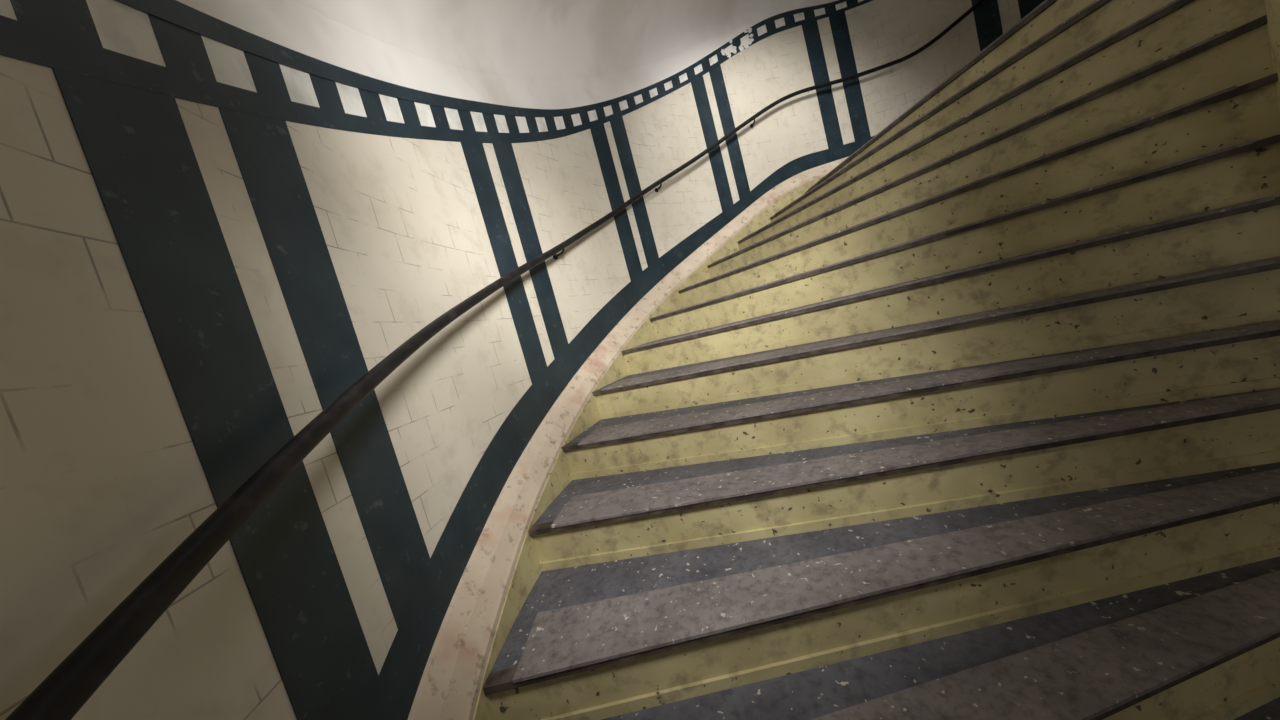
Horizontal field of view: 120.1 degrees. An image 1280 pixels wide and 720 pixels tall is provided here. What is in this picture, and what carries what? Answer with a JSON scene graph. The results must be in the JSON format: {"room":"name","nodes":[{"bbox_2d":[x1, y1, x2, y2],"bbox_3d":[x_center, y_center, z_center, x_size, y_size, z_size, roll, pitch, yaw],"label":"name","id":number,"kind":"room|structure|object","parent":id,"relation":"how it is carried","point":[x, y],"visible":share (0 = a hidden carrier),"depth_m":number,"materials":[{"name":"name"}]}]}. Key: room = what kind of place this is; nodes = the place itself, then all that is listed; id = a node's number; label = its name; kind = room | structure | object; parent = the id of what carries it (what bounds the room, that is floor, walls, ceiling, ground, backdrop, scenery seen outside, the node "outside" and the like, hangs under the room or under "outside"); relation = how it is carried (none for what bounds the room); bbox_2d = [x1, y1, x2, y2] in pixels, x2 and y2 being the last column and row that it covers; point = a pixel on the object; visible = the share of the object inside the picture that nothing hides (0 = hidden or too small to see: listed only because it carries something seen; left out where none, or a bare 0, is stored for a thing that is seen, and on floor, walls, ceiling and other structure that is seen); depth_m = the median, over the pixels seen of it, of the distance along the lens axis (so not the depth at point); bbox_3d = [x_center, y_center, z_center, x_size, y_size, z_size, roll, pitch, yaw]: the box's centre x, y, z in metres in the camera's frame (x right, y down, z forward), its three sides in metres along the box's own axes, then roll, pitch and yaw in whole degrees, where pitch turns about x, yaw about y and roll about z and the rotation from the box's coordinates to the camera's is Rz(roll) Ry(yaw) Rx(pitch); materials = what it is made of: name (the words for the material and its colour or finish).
{"room":"spiral stairwell","nodes":[
{"label":"spiral stairwell","id":0,"kind":"room"},
{"bbox_2d":[0,0,1020,719],"bbox_3d":[1.768,-2.120,0.866,6.290,9.800,6.366,-15,5,2],"label":"wall","id":1,"kind":"structure","parent":0,"point":[102,476],"depth_m":0.75,"materials":[{"name":"beige tile"}]},
{"bbox_2d":[5,0,984,719],"bbox_3d":[1.932,-1.510,0.950,5.771,5.757,5.912,-15,5,2],"label":"handrail","id":2,"kind":"object","parent":1,"relation":"attached to","point":[71,684],"visible":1,"depth_m":0.47,"materials":[{"name":"metal"}]},
{"bbox_2d":[0,0,1044,719],"bbox_3d":[1.850,-1.809,0.892,5.903,7.853,5.978,-15,5,2],"label":"wall mural","id":3,"kind":"object","parent":1,"relation":"attached to","point":[120,68],"visible":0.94,"depth_m":0.84,"materials":[{"name":"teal paint"}]},
{"bbox_2d":[294,0,806,79],"bbox_3d":[1.568,-2.855,0.806,5.934,6.778,6.010,-15,5,2],"label":"ceiling","id":4,"kind":"structure","parent":0,"point":[522,39],"depth_m":2.38,"materials":[{"name":"white paint"}]},
{"bbox_3d":[2.937,2.687,1.110,6.600,0.100,6.600,-15,5,2],"label":"floor","id":5,"kind":"structure","parent":0,"visible":0},
{"bbox_2d":[408,0,1279,719],"bbox_3d":[2.152,-0.691,0.984,5.903,6.880,5.978,-15,5,2],"label":"staircase","id":6,"kind":"structure","parent":5,"relation":"on","point":[972,412],"depth_m":1.16,"materials":[{"name":"yellow stone"}]},
{"bbox_2d":[1264,0,1279,108],"bbox_3d":[1.653,-2.077,0.719,0.580,9.800,0.580,-15,5,2],"label":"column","id":7,"kind":"structure","parent":5,"relation":"on","point":[1272,7],"depth_m":1.03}
]}

